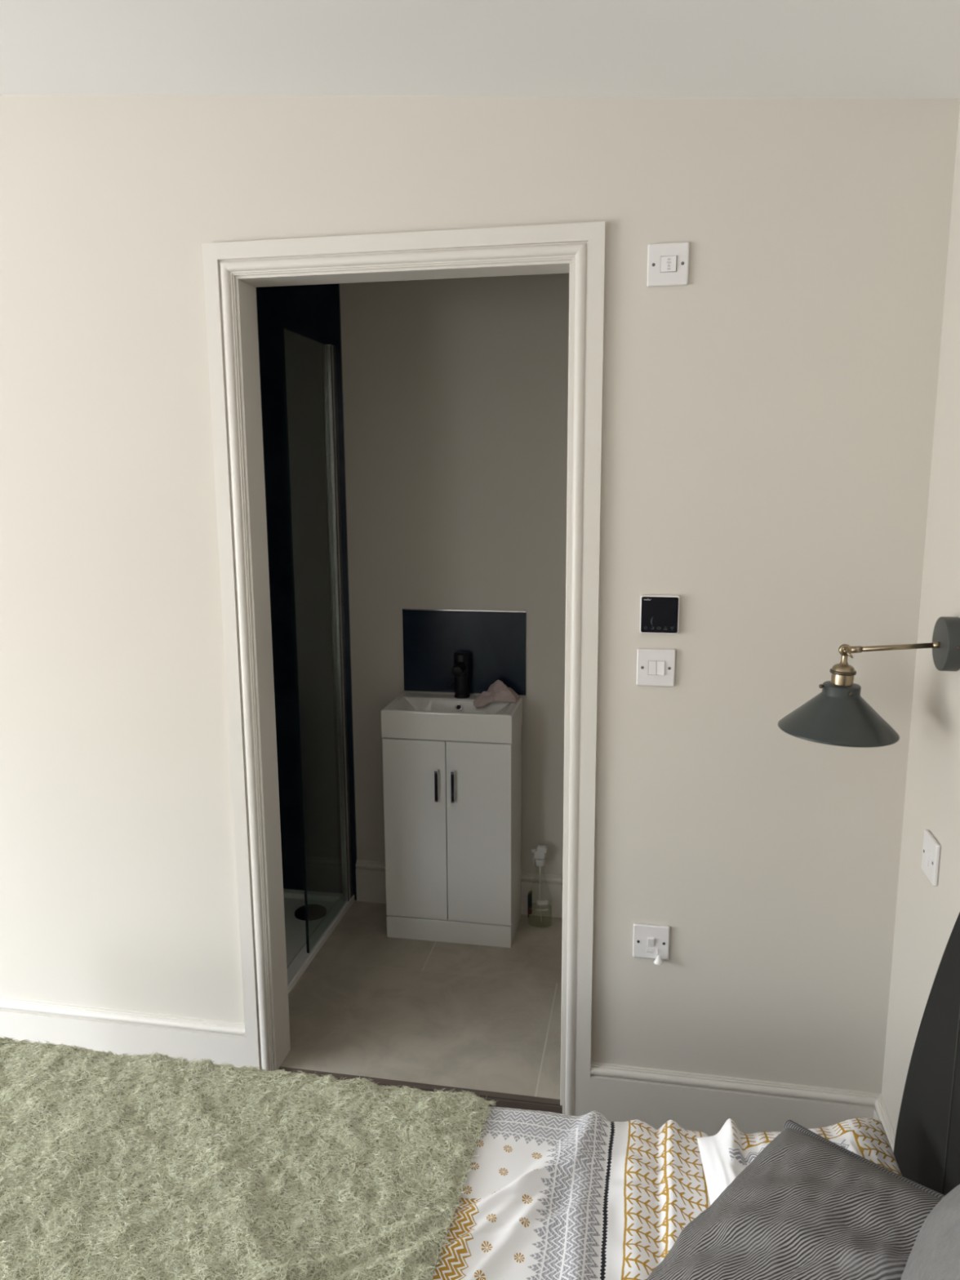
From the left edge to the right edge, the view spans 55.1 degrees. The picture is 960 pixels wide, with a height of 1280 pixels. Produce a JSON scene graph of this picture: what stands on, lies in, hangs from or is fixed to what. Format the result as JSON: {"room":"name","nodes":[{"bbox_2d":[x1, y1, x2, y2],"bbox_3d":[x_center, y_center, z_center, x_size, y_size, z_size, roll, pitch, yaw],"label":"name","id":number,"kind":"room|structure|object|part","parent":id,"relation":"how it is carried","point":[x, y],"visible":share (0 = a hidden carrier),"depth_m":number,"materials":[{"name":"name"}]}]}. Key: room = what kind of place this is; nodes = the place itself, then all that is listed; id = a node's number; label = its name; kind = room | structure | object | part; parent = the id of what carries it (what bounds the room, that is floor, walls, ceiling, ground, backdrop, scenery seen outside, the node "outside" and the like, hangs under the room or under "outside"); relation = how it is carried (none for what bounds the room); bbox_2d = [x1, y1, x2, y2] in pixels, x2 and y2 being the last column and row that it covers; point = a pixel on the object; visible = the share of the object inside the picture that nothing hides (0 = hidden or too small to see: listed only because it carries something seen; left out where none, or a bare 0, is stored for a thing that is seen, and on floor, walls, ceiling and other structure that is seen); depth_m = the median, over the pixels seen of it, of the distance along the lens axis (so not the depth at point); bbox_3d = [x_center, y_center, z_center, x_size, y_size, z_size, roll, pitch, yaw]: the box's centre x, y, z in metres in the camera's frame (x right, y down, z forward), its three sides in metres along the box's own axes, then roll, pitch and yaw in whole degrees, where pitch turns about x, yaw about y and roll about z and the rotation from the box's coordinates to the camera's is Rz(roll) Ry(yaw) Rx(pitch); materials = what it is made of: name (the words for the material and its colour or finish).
{"room":"bedroom","nodes":[
{"label":"bedroom","id":0,"kind":"room"},
{"bbox_2d":[280,899,562,1099],"bbox_3d":[-0.187,1.149,2.998,2.600,0.155,1.118,2,10,10],"label":"floor","id":1,"kind":"structure","parent":0,"point":[371,1003],"depth_m":2.77,"materials":[{"name":"beige tile"}]},
{"bbox_2d":[283,888,354,993],"bbox_3d":[-0.958,1.042,3.115,0.812,0.023,0.915,2,10,10],"label":"shower tray","id":2,"kind":"object","parent":1,"relation":"on","point":[326,910],"visible":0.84,"depth_m":3.29,"materials":[{"name":"white plastic"}]},
{"bbox_2d":[280,328,353,953],"bbox_3d":[-0.535,0.020,3.094,0.025,1.992,0.446,2,10,10],"label":"screen","id":3,"kind":"object","parent":2,"relation":"on","point":[331,356],"visible":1,"depth_m":3.20,"materials":[{"name":"clear glass"}]},
{"bbox_2d":[382,725,521,947],"bbox_3d":[-0.091,0.667,3.209,0.436,0.720,0.267,2,10,10],"label":"vanity unit","id":4,"kind":"object","parent":1,"relation":"on","point":[452,810],"visible":0.94,"depth_m":3.10,"materials":[{"name":"white wood"}]},
{"bbox_3d":[-0.218,0.643,3.123,0.216,0.634,0.018,2,10,10],"label":"door","id":5,"kind":"part","parent":4,"relation":"part of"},
{"bbox_3d":[-0.144,0.484,3.060,0.011,0.108,0.022,2,10,10],"label":"handle","id":6,"kind":"part","parent":4,"relation":"part of","materials":[{"name":"black metal"}]},
{"bbox_2d":[380,693,522,743],"bbox_3d":[-0.090,0.263,3.151,0.442,0.094,0.256,2,10,10],"label":"basin","id":7,"kind":"object","parent":4,"relation":"in","point":[437,717],"visible":0.94,"depth_m":3.05,"materials":[{"name":"white ceramic"}]},
{"bbox_2d":[448,651,470,698],"bbox_3d":[-0.077,0.127,3.196,0.072,0.158,0.112,2,10,10],"label":"tap","id":8,"kind":"object","parent":7,"relation":"on","point":[460,670],"visible":1,"depth_m":3.20,"materials":[{"name":"black metal"}]},
{"bbox_3d":[-0.095,0.152,3.228,0.029,0.040,0.014,-3,10,-16],"label":"lever","id":9,"kind":"part","parent":8,"relation":"part of","materials":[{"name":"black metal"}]},
{"bbox_3d":[-0.073,0.101,3.170,0.041,0.046,0.071,2,10,10],"label":"spout","id":10,"kind":"part","parent":8,"relation":"part of","materials":[{"name":"black metal"}]},
{"bbox_2d":[473,680,519,707],"bbox_3d":[0.058,0.183,3.184,0.156,0.088,0.100,2,10,10],"label":"cloth","id":11,"kind":"object","parent":7,"relation":"on","point":[498,691],"visible":1,"depth_m":3.16,"materials":[{"name":"pink fabric"}]},
{"bbox_3d":[-0.088,0.485,3.050,0.011,0.108,0.022,2,10,10],"label":"handle","id":12,"kind":"part","parent":4,"relation":"part of","materials":[{"name":"black metal"}]},
{"bbox_3d":[-0.002,0.649,3.083,0.218,0.634,0.018,2,10,10],"label":"door","id":13,"kind":"part","parent":4,"relation":"part of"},
{"bbox_2d":[527,844,551,924],"bbox_3d":[0.212,0.871,3.259,0.087,0.298,0.056,2,10,10],"label":"spray bottle","id":14,"kind":"object","parent":1,"relation":"on","point":[540,853],"visible":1,"depth_m":3.24,"materials":[{"name":"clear plastic"}]},
{"bbox_2d":[339,273,568,875],"bbox_3d":[-0.101,-0.359,3.239,2.600,2.900,0.100,2,10,10],"label":"wall","id":15,"kind":"structure","parent":0,"point":[455,390],"depth_m":3.15,"materials":[{"name":"paint"}]},
{"bbox_2d":[355,859,562,917],"bbox_3d":[0.305,0.929,3.330,1.566,0.158,0.018,2,10,10],"label":"baseboard","id":16,"kind":"structure","parent":15,"relation":"attached to","point":[371,884],"depth_m":3.35,"materials":[{"name":"wood"}]},
{"bbox_2d":[402,608,526,695],"bbox_3d":[-0.057,0.041,3.244,0.442,0.297,0.010,2,10,10],"label":"backsplash","id":17,"kind":"structure","parent":15,"relation":"attached to","point":[495,641],"depth_m":3.24,"materials":[{"name":"blue stone"}]},
{"bbox_2d":[0,94,959,1093],"bbox_3d":[-1.497,-0.214,2.464,5.385,2.900,0.100,2,10,10],"label":"wall","id":18,"kind":"structure","parent":0,"point":[768,415],"depth_m":2.12,"materials":[{"name":"paint"}]},
{"bbox_2d":[0,997,246,1067],"bbox_3d":[-2.288,1.070,2.782,3.383,0.168,0.018,2,10,10],"label":"baseboard","id":19,"kind":"structure","parent":18,"relation":"attached to","point":[118,1032],"depth_m":2.53,"materials":[{"name":"wood"}]},
{"bbox_2d":[201,221,605,1115],"bbox_3d":[-0.170,0.148,2.268,0.917,2.141,0.118,2,10,10],"label":"door frame","id":20,"kind":"structure","parent":18,"relation":"in","point":[233,271],"depth_m":2.18,"materials":[{"name":"wood"}]},
{"bbox_2d":[278,1066,562,1114],"bbox_3d":[-0.170,1.190,2.422,0.804,0.036,0.028,2,10,10],"label":"threshold","id":21,"kind":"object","parent":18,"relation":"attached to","point":[504,1100],"depth_m":2.38,"materials":[{"name":"brown wood"}]},
{"bbox_2d":[632,923,670,964],"bbox_3d":[0.410,0.729,2.203,0.086,0.088,0.032,2,10,10],"label":"outlet","id":22,"kind":"object","parent":18,"relation":"attached to","point":[649,941],"visible":1,"depth_m":2.21,"materials":[{"name":"white plastic"}]},
{"bbox_2d":[635,648,675,686],"bbox_3d":[0.401,0.063,2.096,0.086,0.086,0.013,2,10,10],"label":"light switch","id":23,"kind":"object","parent":18,"relation":"attached to","point":[655,667],"visible":1,"depth_m":2.09,"materials":[{"name":"white plastic"}]},
{"bbox_2d":[639,595,679,634],"bbox_3d":[0.405,-0.057,2.073,0.087,0.087,0.014,2,10,10],"label":"thermostat","id":24,"kind":"object","parent":18,"relation":"attached to","point":[659,614],"visible":1,"depth_m":2.07,"materials":[{"name":"black plastic"}]},
{"bbox_2d":[646,241,689,286],"bbox_3d":[0.397,-0.794,1.944,0.086,0.086,0.013,2,10,10],"label":"switch","id":25,"kind":"object","parent":18,"relation":"attached to","point":[668,264],"visible":1,"depth_m":1.94,"materials":[{"name":"white plastic"}]},
{"bbox_2d":[589,1062,880,1136],"bbox_3d":[0.613,1.149,2.247,0.685,0.168,0.018,2,10,10],"label":"baseboard","id":26,"kind":"structure","parent":18,"relation":"attached to","point":[698,1102],"depth_m":2.24,"materials":[{"name":"wood"}]},
{"bbox_2d":[0,0,959,98],"bbox_3d":[-1.915,-1.012,0.076,5.385,0.568,4.400,2,10,10],"label":"ceiling","id":27,"kind":"structure","parent":0,"point":[895,49],"depth_m":1.73,"materials":[{"name":"paint"}]},
{"bbox_2d":[881,103,959,1133],"bbox_3d":[0.616,0.365,-0.157,0.150,2.650,4.400,2,10,10],"label":"wall","id":28,"kind":"structure","parent":0,"point":[926,914],"depth_m":1.87,"materials":[{"name":"paint"}]},
{"bbox_2d":[777,616,959,747],"bbox_3d":[0.746,0.067,1.780,0.313,0.235,0.224,2,10,10],"label":"wall lamp","id":29,"kind":"object","parent":28,"relation":"attached to","point":[838,715],"visible":1,"depth_m":1.75,"materials":[{"name":"grey metal"}]},
{"bbox_3d":[0.702,0.133,1.800,0.224,0.100,0.224,2,10,10],"label":"lamp shade","id":30,"kind":"part","parent":29,"relation":"part of","materials":[{"name":"grey metal"}]},
{"bbox_3d":[0.794,0.014,1.759,0.163,0.028,0.013,2,10,12],"label":"arm","id":31,"kind":"part","parent":29,"relation":"part of","materials":[{"name":"gold metal"}]},
{"bbox_3d":[0.883,0.007,1.733,0.030,0.102,0.102,2,10,10],"label":"wall plate","id":32,"kind":"part","parent":29,"relation":"part of","materials":[{"name":"grey metal"}]},
{"bbox_2d":[873,1093,895,1152],"bbox_3d":[0.558,1.519,0.163,0.018,0.168,4.200,2,10,10],"label":"baseboard","id":33,"kind":"structure","parent":28,"relation":"attached to","point":[881,1112],"depth_m":2.11,"materials":[{"name":"wood"}]},
{"bbox_2d":[920,829,940,885],"bbox_3d":[0.898,0.434,1.839,0.014,0.086,0.086,2,10,10],"label":"light switch","id":34,"kind":"object","parent":28,"relation":"attached to","point":[931,847],"visible":1,"depth_m":1.82,"materials":[{"name":"white plastic"}]},
{"bbox_3d":[-1.900,1.610,0.547,5.385,0.120,4.412,2,10,10],"label":"floor","id":35,"kind":"structure","parent":0,"visible":0},
{"bbox_2d":[893,911,959,1195],"bbox_3d":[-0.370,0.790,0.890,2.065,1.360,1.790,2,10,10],"label":"headboard","id":36,"kind":"object","parent":35,"relation":"on","point":[926,1153],"visible":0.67,"depth_m":1.39,"materials":[{"name":"grey fabric"}]},
{"bbox_2d":[432,1106,710,1279],"bbox_3d":[-0.574,1.013,0.984,1.682,0.260,1.549,2,10,10],"label":"duvet","id":37,"kind":"object","parent":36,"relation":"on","point":[548,1195],"visible":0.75,"depth_m":1.37,"materials":[{"name":"white fabric"}]},
{"bbox_2d":[0,1035,497,1279],"bbox_3d":[-0.737,0.988,1.017,1.270,0.223,1.554,2,10,10],"label":"throw blanket","id":38,"kind":"object","parent":37,"relation":"on","point":[151,1166],"visible":0.99,"depth_m":1.42,"materials":[{"name":"green fabric"}]},
{"bbox_2d":[697,1117,902,1205],"bbox_3d":[0.451,0.833,1.141,0.291,0.128,0.715,1,10,7],"label":"pillow","id":39,"kind":"object","parent":36,"relation":"on","point":[725,1154],"visible":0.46,"depth_m":1.39,"materials":[{"name":"fabric"}]},
{"bbox_2d":[646,1120,945,1279],"bbox_3d":[0.326,0.716,1.003,0.527,0.229,0.312,-8,13,-38],"label":"cushion","id":40,"kind":"object","parent":39,"relation":"on","point":[808,1206],"visible":0.92,"depth_m":1.04,"materials":[{"name":"grey fabric"}]},
{"bbox_2d":[900,1184,959,1279],"bbox_3d":[0.396,0.579,0.721,0.176,0.406,0.460,7,12,34],"label":"cushion","id":41,"kind":"object","parent":40,"relation":"on","point":[935,1255],"visible":1,"depth_m":0.83,"materials":[{"name":"grey fabric"}]},
{"bbox_3d":[-1.424,-0.304,2.967,0.100,2.900,0.930,2,10,10],"label":"wall","id":42,"kind":"structure","parent":0,"visible":0},
{"bbox_2d":[256,283,356,900],"bbox_3d":[-0.964,-0.121,2.912,0.834,2.385,0.930,2,10,10],"label":"wall panel","id":43,"kind":"object","parent":42,"relation":"attached to","point":[309,315],"depth_m":3.30,"materials":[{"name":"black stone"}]}
]}

